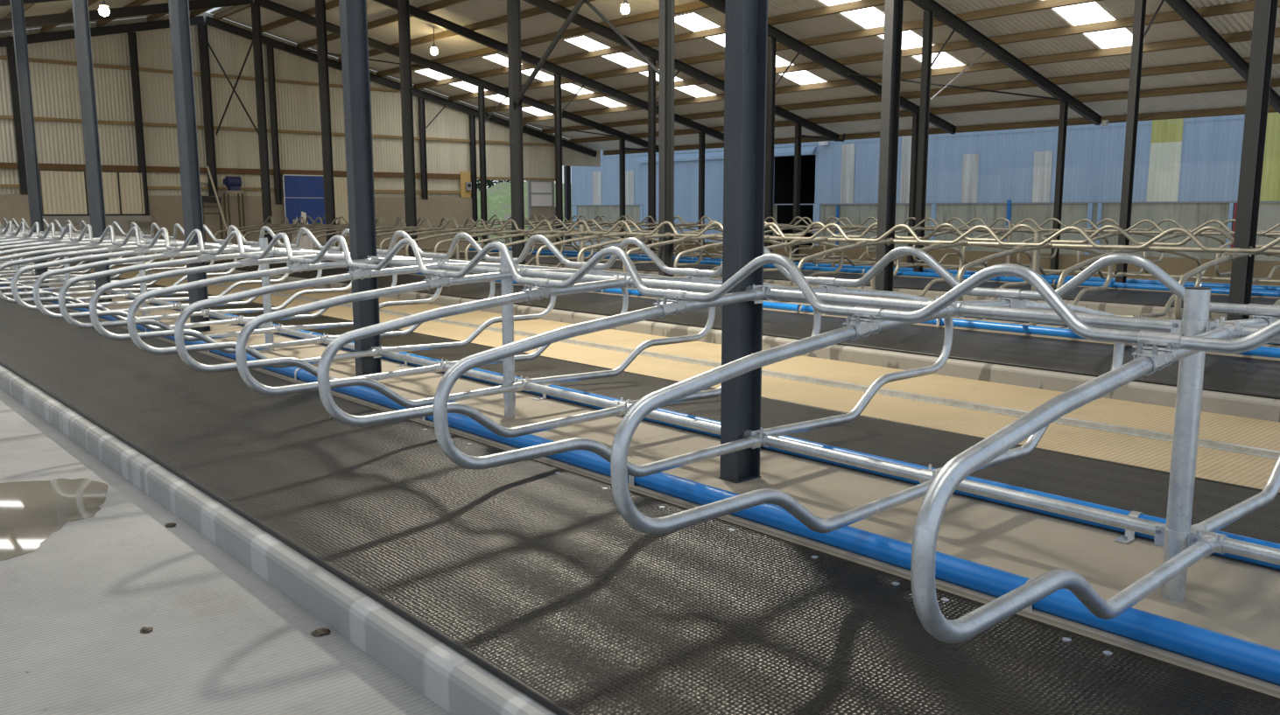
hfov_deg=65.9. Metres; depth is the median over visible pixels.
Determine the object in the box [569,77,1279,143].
purlin
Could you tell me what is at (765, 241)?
divider
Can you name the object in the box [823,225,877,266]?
divider
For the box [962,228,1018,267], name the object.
divider
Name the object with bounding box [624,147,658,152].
drain pipe
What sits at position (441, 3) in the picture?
roof purlin
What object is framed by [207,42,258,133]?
brace
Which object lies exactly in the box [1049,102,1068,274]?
steel column
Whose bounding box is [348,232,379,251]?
divider
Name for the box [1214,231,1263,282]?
divider
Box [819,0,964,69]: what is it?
rooflight
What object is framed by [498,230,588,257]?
divider
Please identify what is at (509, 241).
divider
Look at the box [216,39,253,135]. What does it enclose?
brace
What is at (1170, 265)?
wall
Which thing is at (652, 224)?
rail
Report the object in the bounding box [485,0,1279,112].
purlin
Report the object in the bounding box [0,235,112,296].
divider
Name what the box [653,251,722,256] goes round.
rail
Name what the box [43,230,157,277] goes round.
divider
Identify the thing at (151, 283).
divider
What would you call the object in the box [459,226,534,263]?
divider
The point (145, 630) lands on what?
clump
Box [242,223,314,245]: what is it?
divider
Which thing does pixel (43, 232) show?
rail
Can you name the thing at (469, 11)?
ceiling
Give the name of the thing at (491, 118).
brace
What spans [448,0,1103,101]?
purlin
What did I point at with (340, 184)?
door
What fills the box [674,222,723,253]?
divider
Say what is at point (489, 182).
tree
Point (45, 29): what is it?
roof purlin
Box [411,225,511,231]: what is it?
rail
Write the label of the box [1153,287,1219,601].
support post
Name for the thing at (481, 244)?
divider
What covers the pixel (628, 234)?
rail
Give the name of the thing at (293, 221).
support post
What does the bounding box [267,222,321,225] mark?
rail
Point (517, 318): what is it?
divider
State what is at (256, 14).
steel column
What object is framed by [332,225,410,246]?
divider
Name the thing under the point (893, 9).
steel column
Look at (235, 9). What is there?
roof purlin
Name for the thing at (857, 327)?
divider
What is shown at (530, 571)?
rubber mat
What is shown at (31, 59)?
trim
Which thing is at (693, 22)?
rooflight
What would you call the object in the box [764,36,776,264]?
steel column
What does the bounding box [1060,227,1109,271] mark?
divider
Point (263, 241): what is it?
support post
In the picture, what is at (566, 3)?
roof purlin
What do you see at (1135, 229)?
divider
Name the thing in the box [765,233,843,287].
divider
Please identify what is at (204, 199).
trestle
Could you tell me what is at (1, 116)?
trim
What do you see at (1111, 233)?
divider
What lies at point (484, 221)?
divider
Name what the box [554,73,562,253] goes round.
steel column
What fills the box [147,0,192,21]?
roof purlin
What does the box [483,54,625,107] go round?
rooflight
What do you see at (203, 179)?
board
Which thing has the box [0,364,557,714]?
concrete curb
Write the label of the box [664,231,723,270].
divider
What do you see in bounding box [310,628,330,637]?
clump
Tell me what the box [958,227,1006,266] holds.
divider
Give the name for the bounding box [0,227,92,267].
divider
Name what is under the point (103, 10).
pendant lamp
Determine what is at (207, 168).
plank
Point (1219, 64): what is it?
purlin
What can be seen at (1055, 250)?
divider
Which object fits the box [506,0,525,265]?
steel column
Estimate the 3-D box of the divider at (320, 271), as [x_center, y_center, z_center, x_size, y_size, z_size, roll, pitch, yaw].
[-5.672,-1.247,14.361,2.178,0.958,0.136,-8,11,-41]
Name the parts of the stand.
motor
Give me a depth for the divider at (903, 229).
22.92 m
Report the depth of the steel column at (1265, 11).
10.91 m
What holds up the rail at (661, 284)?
attached to the support post at (506, 284)
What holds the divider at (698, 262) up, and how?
attached to the rail
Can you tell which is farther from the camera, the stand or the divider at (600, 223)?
the stand
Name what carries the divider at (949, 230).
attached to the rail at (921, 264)
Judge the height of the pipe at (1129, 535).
0.117 m
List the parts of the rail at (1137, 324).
plate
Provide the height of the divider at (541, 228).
0.958 m
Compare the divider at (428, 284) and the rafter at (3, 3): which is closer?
the divider at (428, 284)
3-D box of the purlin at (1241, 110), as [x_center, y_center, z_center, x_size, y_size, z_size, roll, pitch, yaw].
[11.024,-7.641,32.990,0.075,0.197,38.500,-8,11,-41]
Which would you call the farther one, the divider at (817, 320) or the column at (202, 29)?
the column at (202, 29)
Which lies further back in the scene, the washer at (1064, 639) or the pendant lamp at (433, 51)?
the pendant lamp at (433, 51)
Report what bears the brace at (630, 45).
attached to the steel column at (666, 7)
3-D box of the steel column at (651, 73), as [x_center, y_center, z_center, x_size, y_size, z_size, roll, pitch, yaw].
[0.369,-6.066,30.365,0.280,6.089,0.220,-8,11,-41]
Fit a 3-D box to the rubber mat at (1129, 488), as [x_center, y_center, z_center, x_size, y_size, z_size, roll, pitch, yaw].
[-6.021,-0.678,15.588,1.694,0.128,33.730,-8,11,-41]
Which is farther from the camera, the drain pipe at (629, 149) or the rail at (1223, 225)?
the drain pipe at (629, 149)
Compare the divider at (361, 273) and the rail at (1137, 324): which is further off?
the divider at (361, 273)
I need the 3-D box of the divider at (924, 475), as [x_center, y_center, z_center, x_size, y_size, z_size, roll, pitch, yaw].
[2.234,0.072,5.546,2.178,0.958,0.136,-8,11,-41]
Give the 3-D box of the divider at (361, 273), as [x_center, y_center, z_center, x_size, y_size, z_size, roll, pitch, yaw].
[-2.447,-0.237,7.636,2.178,0.958,0.136,-8,11,-41]
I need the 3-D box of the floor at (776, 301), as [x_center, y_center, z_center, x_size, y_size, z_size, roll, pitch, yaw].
[-1.012,-1.247,19.975,4.920,0.340,33.800,-8,11,-41]
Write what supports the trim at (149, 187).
attached to the wall at (55, 92)
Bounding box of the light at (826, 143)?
[818,140,828,145]
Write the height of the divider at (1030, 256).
0.958 m
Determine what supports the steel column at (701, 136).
on the floor at (638, 254)
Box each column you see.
[6,45,28,194]
[9,0,49,288]
[71,0,112,302]
[127,31,149,215]
[168,0,210,331]
[196,23,218,196]
[250,3,274,257]
[266,45,281,204]
[315,0,337,261]
[338,0,381,376]
[397,0,417,257]
[418,97,428,199]
[469,114,478,248]
[478,86,487,248]
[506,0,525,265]
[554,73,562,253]
[563,165,571,246]
[618,138,625,247]
[647,57,655,257]
[658,0,675,276]
[696,132,705,257]
[718,0,767,484]
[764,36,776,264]
[792,124,801,262]
[875,0,903,291]
[906,114,919,267]
[913,10,933,272]
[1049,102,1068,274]
[1115,0,1146,282]
[1226,0,1278,321]
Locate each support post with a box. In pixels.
[12,224,21,280]
[61,226,72,295]
[137,230,148,316]
[259,237,274,351]
[292,219,296,240]
[455,222,459,260]
[499,250,516,417]
[578,224,583,283]
[597,218,599,252]
[699,219,703,260]
[830,220,836,267]
[1005,222,1012,276]
[1028,232,1041,325]
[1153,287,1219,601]
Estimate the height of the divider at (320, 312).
0.958 m
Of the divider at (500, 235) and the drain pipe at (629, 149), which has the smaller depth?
the divider at (500, 235)
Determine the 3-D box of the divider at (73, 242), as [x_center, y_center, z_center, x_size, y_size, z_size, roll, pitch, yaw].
[-8.767,-1.291,14.682,2.178,0.958,0.136,-8,11,-41]
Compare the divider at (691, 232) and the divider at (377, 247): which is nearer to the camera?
the divider at (691, 232)
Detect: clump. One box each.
[140,626,153,633]
[165,522,176,527]
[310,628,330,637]
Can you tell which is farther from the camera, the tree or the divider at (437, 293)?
the tree
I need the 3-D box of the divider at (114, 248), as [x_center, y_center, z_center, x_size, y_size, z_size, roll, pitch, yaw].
[-7.187,-1.028,12.921,2.178,0.958,0.136,-8,11,-41]
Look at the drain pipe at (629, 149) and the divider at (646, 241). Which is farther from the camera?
the drain pipe at (629, 149)
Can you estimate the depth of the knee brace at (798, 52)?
26.91 m
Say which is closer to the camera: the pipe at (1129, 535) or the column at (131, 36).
the pipe at (1129, 535)
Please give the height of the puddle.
0.001 m
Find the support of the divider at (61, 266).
attached to the rail
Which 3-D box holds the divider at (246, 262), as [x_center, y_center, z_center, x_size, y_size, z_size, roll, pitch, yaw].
[-4.027,-0.501,9.397,2.178,0.958,0.136,-8,11,-41]
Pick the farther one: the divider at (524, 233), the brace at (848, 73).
the brace at (848, 73)
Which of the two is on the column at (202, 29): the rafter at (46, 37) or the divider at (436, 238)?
the rafter at (46, 37)
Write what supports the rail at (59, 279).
attached to the support post at (67, 276)
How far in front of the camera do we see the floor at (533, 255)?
20.51 m
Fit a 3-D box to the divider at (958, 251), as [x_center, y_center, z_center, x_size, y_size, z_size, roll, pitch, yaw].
[4.427,-1.409,15.350,2.178,0.958,0.136,-8,11,-41]
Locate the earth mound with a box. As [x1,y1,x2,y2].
[477,181,571,241]
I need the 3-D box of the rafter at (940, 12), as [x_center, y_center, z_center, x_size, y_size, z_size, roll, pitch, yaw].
[7.010,-8.101,23.144,17.568,4.256,0.130,-8,11,-41]
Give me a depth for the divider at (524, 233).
19.94 m
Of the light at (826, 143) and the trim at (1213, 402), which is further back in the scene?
the light at (826, 143)
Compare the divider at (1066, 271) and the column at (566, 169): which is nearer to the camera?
the divider at (1066, 271)
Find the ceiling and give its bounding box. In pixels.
[0,0,1279,151]
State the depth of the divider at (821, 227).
24.60 m
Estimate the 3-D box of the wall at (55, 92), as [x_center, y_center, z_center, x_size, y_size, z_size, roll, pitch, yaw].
[-15.191,-9.009,35.237,35.600,6.397,0.032,-8,11,-41]
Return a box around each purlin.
[2,3,35,19]
[41,0,98,33]
[95,0,150,27]
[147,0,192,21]
[189,7,213,17]
[213,0,253,20]
[260,0,338,32]
[296,0,467,49]
[338,0,595,63]
[377,0,725,77]
[413,0,908,89]
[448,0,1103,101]
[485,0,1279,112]
[522,27,1279,122]
[541,54,1279,133]
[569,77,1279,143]
[602,105,1277,155]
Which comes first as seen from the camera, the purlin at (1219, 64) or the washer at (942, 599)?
the washer at (942, 599)
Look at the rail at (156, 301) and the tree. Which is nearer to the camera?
the rail at (156, 301)
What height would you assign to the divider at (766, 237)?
0.958 m
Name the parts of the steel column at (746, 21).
plate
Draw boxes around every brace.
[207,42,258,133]
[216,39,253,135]
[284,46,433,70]
[423,104,447,131]
[485,96,507,121]
[490,117,619,138]
[513,0,584,109]
[561,84,584,113]
[584,0,659,75]
[655,70,680,101]
[775,51,800,85]
[847,71,1063,101]
[929,51,986,100]
[931,28,956,66]
[1143,0,1164,39]
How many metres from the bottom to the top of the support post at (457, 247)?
1.266 m
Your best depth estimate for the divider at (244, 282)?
15.33 m
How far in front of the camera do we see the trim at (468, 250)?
21.32 m
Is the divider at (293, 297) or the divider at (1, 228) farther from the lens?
the divider at (1, 228)
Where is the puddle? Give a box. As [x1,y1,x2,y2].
[0,478,107,560]
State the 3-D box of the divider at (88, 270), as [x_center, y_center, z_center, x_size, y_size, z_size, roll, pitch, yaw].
[-11.993,-2.301,21.408,2.178,0.958,0.136,-8,11,-41]
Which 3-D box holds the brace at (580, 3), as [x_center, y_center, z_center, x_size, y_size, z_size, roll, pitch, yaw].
[-1.141,-6.944,19.225,0.106,3.820,4.790,-8,11,-41]
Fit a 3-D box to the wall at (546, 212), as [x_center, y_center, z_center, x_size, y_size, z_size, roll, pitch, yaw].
[-4.436,-5.907,45.280,1.450,1.980,0.100,-8,11,-41]
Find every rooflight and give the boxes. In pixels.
[415,68,552,116]
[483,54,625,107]
[564,35,716,97]
[674,12,825,84]
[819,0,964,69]
[1052,1,1132,49]
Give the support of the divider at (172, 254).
attached to the rail at (298, 334)
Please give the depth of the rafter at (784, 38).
28.23 m
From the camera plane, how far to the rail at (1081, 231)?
13.81 m
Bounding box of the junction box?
[1101,115,1153,126]
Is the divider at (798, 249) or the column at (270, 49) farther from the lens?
the column at (270, 49)
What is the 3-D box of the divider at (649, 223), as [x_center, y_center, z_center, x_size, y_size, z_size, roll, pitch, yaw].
[-0.434,-3.590,29.858,2.178,0.958,0.136,-8,11,-41]
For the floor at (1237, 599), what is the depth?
5.01 m
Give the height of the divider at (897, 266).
0.958 m
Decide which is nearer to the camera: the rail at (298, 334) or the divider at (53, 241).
the rail at (298, 334)
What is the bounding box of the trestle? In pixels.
[201,195,225,262]
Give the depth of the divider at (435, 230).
22.64 m
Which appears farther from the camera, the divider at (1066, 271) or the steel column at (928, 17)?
the steel column at (928, 17)
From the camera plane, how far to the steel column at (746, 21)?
5.58 m
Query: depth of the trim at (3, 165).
35.42 m
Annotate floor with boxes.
[0,250,1279,714]
[0,273,1279,698]
[293,260,1279,360]
[533,254,1279,298]
[638,253,1272,286]
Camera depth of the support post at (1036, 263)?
12.79 m
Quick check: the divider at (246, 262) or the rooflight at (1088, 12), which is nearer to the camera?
the divider at (246, 262)
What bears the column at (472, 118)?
on the floor at (223, 640)
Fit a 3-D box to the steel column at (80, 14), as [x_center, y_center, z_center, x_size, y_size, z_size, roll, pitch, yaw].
[-8.893,-3.891,15.947,0.210,6.111,0.144,-8,11,-41]
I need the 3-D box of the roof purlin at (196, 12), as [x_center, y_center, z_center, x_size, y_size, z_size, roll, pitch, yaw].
[-2.896,-9.807,20.181,0.075,0.197,38.500,-8,11,-41]
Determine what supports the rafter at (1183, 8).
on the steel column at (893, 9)
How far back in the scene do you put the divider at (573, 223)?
32.62 m
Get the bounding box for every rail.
[0,218,1279,317]
[0,220,1279,353]
[40,231,89,238]
[47,275,95,288]
[104,236,182,246]
[105,289,187,309]
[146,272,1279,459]
[197,243,345,260]
[202,309,354,349]
[257,216,1279,253]
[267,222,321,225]
[298,216,1279,249]
[330,225,404,228]
[369,256,720,293]
[372,346,720,435]
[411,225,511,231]
[480,215,1279,234]
[517,229,658,235]
[524,214,1279,232]
[556,221,647,226]
[556,246,643,252]
[649,223,716,226]
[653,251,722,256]
[666,232,857,242]
[751,429,1279,565]
[753,284,1279,344]
[766,225,900,229]
[787,257,914,265]
[886,238,1223,253]
[916,263,1116,274]
[918,227,1107,232]
[1114,314,1175,319]
[1120,273,1279,283]
[1129,231,1279,236]
[1248,246,1279,256]
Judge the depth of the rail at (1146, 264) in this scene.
6.01 m
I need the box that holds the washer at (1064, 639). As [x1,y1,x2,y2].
[1061,637,1071,641]
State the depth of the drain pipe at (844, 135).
35.46 m
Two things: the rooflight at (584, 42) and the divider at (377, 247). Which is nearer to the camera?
the divider at (377, 247)
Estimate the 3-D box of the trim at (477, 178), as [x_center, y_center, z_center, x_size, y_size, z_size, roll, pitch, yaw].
[-5.478,-7.960,43.984,4.500,0.110,0.120,-8,11,-41]
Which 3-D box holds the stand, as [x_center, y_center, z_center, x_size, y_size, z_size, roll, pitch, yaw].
[-14.532,-4.947,35.409,0.640,3.050,0.500,-8,11,-41]
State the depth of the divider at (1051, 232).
20.16 m
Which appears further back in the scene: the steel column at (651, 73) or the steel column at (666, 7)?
the steel column at (651, 73)
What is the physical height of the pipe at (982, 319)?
0.117 m
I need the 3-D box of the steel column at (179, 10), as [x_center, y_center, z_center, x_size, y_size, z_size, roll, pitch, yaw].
[-5.733,-3.364,12.423,0.210,6.111,0.144,-8,11,-41]
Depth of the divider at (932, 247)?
13.13 m
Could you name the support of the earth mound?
on the ground
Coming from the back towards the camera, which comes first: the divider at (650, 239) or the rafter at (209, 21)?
the rafter at (209, 21)
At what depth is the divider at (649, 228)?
28.78 m
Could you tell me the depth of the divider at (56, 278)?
18.58 m
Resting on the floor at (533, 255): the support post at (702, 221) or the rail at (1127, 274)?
the support post at (702, 221)
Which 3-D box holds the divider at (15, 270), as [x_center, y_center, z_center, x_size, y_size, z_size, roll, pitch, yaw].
[-14.297,-2.214,20.848,2.178,0.958,0.136,-8,11,-41]
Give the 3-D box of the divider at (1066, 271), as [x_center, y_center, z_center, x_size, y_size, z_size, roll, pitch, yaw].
[5.282,-0.794,11.267,2.178,0.958,0.136,-8,11,-41]
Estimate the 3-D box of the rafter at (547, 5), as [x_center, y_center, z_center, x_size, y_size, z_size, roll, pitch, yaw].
[0.690,-9.155,30.190,17.568,4.256,0.130,-8,11,-41]
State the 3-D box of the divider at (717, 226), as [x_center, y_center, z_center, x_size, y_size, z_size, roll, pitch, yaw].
[1.936,-3.194,27.216,2.178,0.958,0.136,-8,11,-41]
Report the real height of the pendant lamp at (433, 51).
0.885 m
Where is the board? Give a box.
[200,175,208,182]
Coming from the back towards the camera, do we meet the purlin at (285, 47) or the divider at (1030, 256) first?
the purlin at (285, 47)
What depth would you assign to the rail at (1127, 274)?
18.87 m
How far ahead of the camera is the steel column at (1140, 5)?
19.73 m
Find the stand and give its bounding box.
[221,175,246,260]
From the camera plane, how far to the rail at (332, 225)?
26.43 m
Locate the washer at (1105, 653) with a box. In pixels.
[1103,651,1112,655]
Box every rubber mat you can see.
[0,290,1279,714]
[60,267,1279,543]
[205,259,1279,399]
[445,252,1279,308]
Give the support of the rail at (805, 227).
attached to the support post at (833, 230)
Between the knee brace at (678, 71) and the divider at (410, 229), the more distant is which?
the knee brace at (678, 71)
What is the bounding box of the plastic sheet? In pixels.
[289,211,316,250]
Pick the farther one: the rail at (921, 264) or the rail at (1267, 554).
the rail at (921, 264)
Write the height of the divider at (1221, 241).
0.958 m
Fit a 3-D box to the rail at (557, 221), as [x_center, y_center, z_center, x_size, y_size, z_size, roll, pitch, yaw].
[-1.306,-4.381,32.333,0.070,0.105,4.624,-8,11,-41]
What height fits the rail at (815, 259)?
0.105 m
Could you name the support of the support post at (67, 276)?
on the floor at (1237, 599)
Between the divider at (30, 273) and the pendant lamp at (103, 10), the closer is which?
the divider at (30, 273)
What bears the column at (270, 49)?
on the wall at (165, 211)
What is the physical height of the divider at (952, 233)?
0.958 m
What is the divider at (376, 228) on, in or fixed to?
attached to the rail
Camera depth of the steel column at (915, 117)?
31.44 m
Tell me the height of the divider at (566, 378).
0.958 m
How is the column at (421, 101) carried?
on the wall at (165, 211)
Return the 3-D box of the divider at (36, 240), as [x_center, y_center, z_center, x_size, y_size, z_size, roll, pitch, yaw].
[-10.348,-1.555,16.444,2.178,0.958,0.136,-8,11,-41]
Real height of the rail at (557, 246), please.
0.105 m
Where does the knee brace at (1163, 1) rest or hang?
attached to the steel column at (1140, 5)
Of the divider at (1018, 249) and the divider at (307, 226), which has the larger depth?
the divider at (307, 226)
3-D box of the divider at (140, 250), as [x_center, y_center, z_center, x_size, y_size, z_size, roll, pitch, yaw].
[-6.397,-0.896,12.040,2.178,0.958,0.136,-8,11,-41]
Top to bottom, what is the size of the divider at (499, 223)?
0.958 m
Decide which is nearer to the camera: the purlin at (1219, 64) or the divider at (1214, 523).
the divider at (1214, 523)
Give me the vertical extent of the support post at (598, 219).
1.266 m
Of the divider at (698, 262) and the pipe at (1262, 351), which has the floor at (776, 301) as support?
the pipe at (1262, 351)
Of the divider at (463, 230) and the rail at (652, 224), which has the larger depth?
the rail at (652, 224)
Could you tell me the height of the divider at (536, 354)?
0.958 m
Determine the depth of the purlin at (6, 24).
28.78 m
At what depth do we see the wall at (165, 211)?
36.49 m
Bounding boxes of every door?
[38,170,147,216]
[281,174,325,225]
[333,176,348,224]
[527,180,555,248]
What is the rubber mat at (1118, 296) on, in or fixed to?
on the floor at (533, 255)
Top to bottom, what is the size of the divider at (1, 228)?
0.958 m
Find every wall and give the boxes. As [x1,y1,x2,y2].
[0,12,600,197]
[0,194,473,262]
[531,206,555,248]
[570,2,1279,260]
[627,239,1279,285]
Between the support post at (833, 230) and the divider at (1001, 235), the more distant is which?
the support post at (833, 230)
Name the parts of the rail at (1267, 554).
plate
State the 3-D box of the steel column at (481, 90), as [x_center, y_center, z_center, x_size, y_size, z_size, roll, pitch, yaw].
[-5.951,-7.120,37.411,0.280,6.089,0.220,-8,11,-41]
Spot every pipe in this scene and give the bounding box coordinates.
[0,285,1279,685]
[0,286,1279,696]
[31,274,1279,569]
[268,256,1279,358]
[324,260,1279,344]
[468,247,1279,296]
[507,247,1279,291]
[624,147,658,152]
[801,133,845,141]
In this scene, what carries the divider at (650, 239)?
attached to the support post at (581, 226)
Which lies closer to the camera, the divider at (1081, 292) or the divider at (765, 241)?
the divider at (1081, 292)
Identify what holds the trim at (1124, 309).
attached to the floor at (533, 255)
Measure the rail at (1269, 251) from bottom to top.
0.105 m
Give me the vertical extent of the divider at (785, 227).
0.958 m
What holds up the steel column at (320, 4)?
on the floor at (776, 301)
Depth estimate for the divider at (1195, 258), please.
12.79 m
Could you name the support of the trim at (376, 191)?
attached to the wall at (55, 92)
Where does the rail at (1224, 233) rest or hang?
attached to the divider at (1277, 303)
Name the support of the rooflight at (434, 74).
attached to the ceiling
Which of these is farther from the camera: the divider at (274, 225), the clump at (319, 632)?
the divider at (274, 225)
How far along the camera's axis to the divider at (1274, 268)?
18.99 m
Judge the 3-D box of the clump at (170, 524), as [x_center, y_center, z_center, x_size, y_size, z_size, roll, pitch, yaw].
[-2.835,1.011,5.964,0.067,0.015,0.080,-4,9,-24]
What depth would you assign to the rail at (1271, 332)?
4.72 m
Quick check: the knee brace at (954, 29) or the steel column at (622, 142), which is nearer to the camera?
the knee brace at (954, 29)
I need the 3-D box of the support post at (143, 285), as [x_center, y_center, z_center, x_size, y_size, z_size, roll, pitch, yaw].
[-7.319,-1.229,14.524,0.094,1.266,0.170,-8,11,-41]
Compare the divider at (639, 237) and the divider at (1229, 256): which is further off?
the divider at (639, 237)
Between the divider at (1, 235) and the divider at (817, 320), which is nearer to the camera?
the divider at (817, 320)
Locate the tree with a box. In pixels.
[477,179,510,190]
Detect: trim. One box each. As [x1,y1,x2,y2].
[0,55,398,92]
[0,114,555,146]
[0,162,471,179]
[0,184,20,188]
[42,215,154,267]
[147,186,274,190]
[206,268,1279,421]
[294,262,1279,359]
[374,189,471,193]
[426,257,1252,321]
[468,250,1279,298]
[476,176,555,181]
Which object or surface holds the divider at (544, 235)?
attached to the rail
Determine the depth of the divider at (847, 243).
26.93 m
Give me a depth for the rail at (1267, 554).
4.52 m
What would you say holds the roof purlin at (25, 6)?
on the rafter
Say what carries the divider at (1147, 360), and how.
attached to the support post at (1177, 536)
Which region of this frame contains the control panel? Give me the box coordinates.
[460,171,471,197]
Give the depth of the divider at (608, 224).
30.57 m
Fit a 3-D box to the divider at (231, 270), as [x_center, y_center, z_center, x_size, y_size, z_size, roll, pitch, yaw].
[-8.043,-1.642,17.004,2.178,0.958,0.136,-8,11,-41]
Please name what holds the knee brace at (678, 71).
attached to the steel column at (651, 73)
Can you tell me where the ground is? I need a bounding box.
[478,239,1279,286]
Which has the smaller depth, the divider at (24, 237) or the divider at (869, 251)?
the divider at (24, 237)
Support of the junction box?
attached to the rafter at (940, 12)
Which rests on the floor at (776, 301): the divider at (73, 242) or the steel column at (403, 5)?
the steel column at (403, 5)
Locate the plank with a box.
[206,166,232,243]
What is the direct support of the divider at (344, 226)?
attached to the support post
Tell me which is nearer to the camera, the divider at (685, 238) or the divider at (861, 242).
the divider at (861, 242)
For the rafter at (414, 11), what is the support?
on the steel column at (558, 120)
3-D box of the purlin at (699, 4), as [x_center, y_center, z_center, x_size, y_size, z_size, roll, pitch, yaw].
[2.342,-9.105,24.984,0.075,0.197,38.500,-8,11,-41]
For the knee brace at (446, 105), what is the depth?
40.79 m
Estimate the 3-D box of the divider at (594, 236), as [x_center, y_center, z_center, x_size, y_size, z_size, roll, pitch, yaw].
[-1.038,-1.849,18.313,2.178,0.958,0.136,-8,11,-41]
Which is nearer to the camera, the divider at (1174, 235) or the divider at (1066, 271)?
the divider at (1066, 271)
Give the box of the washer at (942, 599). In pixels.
[941,597,949,601]
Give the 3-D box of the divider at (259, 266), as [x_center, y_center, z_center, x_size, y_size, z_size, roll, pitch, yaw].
[-7.253,-1.510,16.123,2.178,0.958,0.136,-8,11,-41]
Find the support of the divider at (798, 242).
attached to the rail
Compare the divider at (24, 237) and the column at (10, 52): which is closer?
the divider at (24, 237)
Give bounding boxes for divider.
[0,227,74,262]
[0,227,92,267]
[0,228,12,270]
[0,228,84,264]
[0,229,19,274]
[0,230,35,276]
[0,231,42,280]
[0,232,61,283]
[0,232,76,287]
[0,234,92,291]
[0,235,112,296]
[0,237,132,302]
[0,239,154,308]
[0,240,180,312]
[1,225,26,260]
[10,229,112,270]
[10,243,210,320]
[20,229,126,271]
[31,232,137,274]
[32,245,243,330]
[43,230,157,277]
[56,232,174,280]
[57,248,282,341]
[68,232,186,283]
[87,233,214,287]
[89,252,329,353]
[106,234,237,291]
[126,236,260,295]
[126,255,383,368]
[147,239,289,301]
[173,239,322,306]
[174,260,450,380]
[202,240,351,314]
[214,223,282,243]
[229,223,297,243]
[231,243,397,320]
[235,267,531,408]
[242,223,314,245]
[258,224,323,241]
[274,246,442,330]
[275,224,349,247]
[293,225,349,244]
[312,225,391,250]
[315,248,495,338]
[317,274,633,437]
[329,224,397,248]
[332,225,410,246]
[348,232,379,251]
[366,252,555,352]
[376,226,436,236]
[379,227,464,249]
[388,224,437,256]
[391,225,456,258]
[405,227,491,256]
[430,256,628,365]
[432,225,483,259]
[433,228,520,253]
[433,284,773,477]
[434,225,507,254]
[450,220,499,246]
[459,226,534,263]
[464,229,553,260]
[468,220,512,247]
[486,221,538,247]
[490,227,562,265]
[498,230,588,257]
[506,222,558,250]
[514,261,715,385]
[520,227,594,267]
[527,221,579,251]
[535,231,629,266]
[549,222,603,252]
[555,221,604,247]
[572,222,625,251]
[572,228,627,263]
[576,232,671,269]
[585,229,658,272]
[597,222,652,254]
[610,300,964,534]
[611,268,821,407]
[614,221,647,249]
[621,230,703,267]
[622,233,718,272]
[623,223,679,255]
[651,223,707,257]
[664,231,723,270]
[673,225,698,252]
[673,234,771,276]
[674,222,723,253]
[681,225,722,259]
[710,232,792,272]
[713,226,768,253]
[743,276,953,438]
[764,225,803,260]
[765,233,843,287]
[766,236,828,250]
[779,224,815,257]
[784,225,841,264]
[797,225,849,259]
[797,238,893,287]
[818,234,900,288]
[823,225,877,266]
[835,225,877,260]
[865,226,921,267]
[870,239,968,290]
[886,236,963,296]
[910,318,1246,643]
[912,227,969,270]
[914,225,964,264]
[918,288,1124,483]
[956,242,1051,301]
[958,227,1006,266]
[960,238,1033,300]
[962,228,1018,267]
[1016,228,1070,275]
[1024,227,1057,267]
[1040,239,1112,305]
[1056,244,1146,317]
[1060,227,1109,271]
[1076,229,1130,279]
[1117,228,1164,274]
[1126,241,1202,316]
[1142,232,1189,281]
[1174,246,1259,321]
[1179,230,1224,276]
[1190,303,1279,534]
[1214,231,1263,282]
[1248,244,1279,305]
[1253,230,1279,279]
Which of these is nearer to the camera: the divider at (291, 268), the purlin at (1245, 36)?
the divider at (291, 268)
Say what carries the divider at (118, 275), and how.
attached to the rail at (59, 279)
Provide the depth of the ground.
51.46 m
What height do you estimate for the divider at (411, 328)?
0.958 m
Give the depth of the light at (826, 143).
45.21 m
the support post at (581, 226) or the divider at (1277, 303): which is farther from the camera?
the support post at (581, 226)
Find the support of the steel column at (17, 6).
on the floor at (1237, 599)
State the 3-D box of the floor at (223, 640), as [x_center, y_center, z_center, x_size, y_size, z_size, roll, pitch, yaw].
[-1.539,-0.829,18.551,33.300,0.100,45.100,-8,11,-41]
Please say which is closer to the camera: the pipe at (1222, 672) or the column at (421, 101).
the pipe at (1222, 672)
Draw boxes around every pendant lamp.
[98,0,109,16]
[430,28,437,55]
[620,0,629,14]
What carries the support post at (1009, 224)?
on the floor at (533, 255)
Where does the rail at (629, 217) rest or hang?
on the divider
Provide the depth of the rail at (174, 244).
14.25 m
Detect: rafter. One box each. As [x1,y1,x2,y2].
[0,0,66,6]
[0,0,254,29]
[0,15,205,47]
[204,15,597,156]
[253,0,658,150]
[372,0,724,141]
[522,0,839,141]
[699,0,956,134]
[909,0,1101,125]
[1164,0,1279,113]
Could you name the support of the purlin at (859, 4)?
on the rafter at (784, 38)

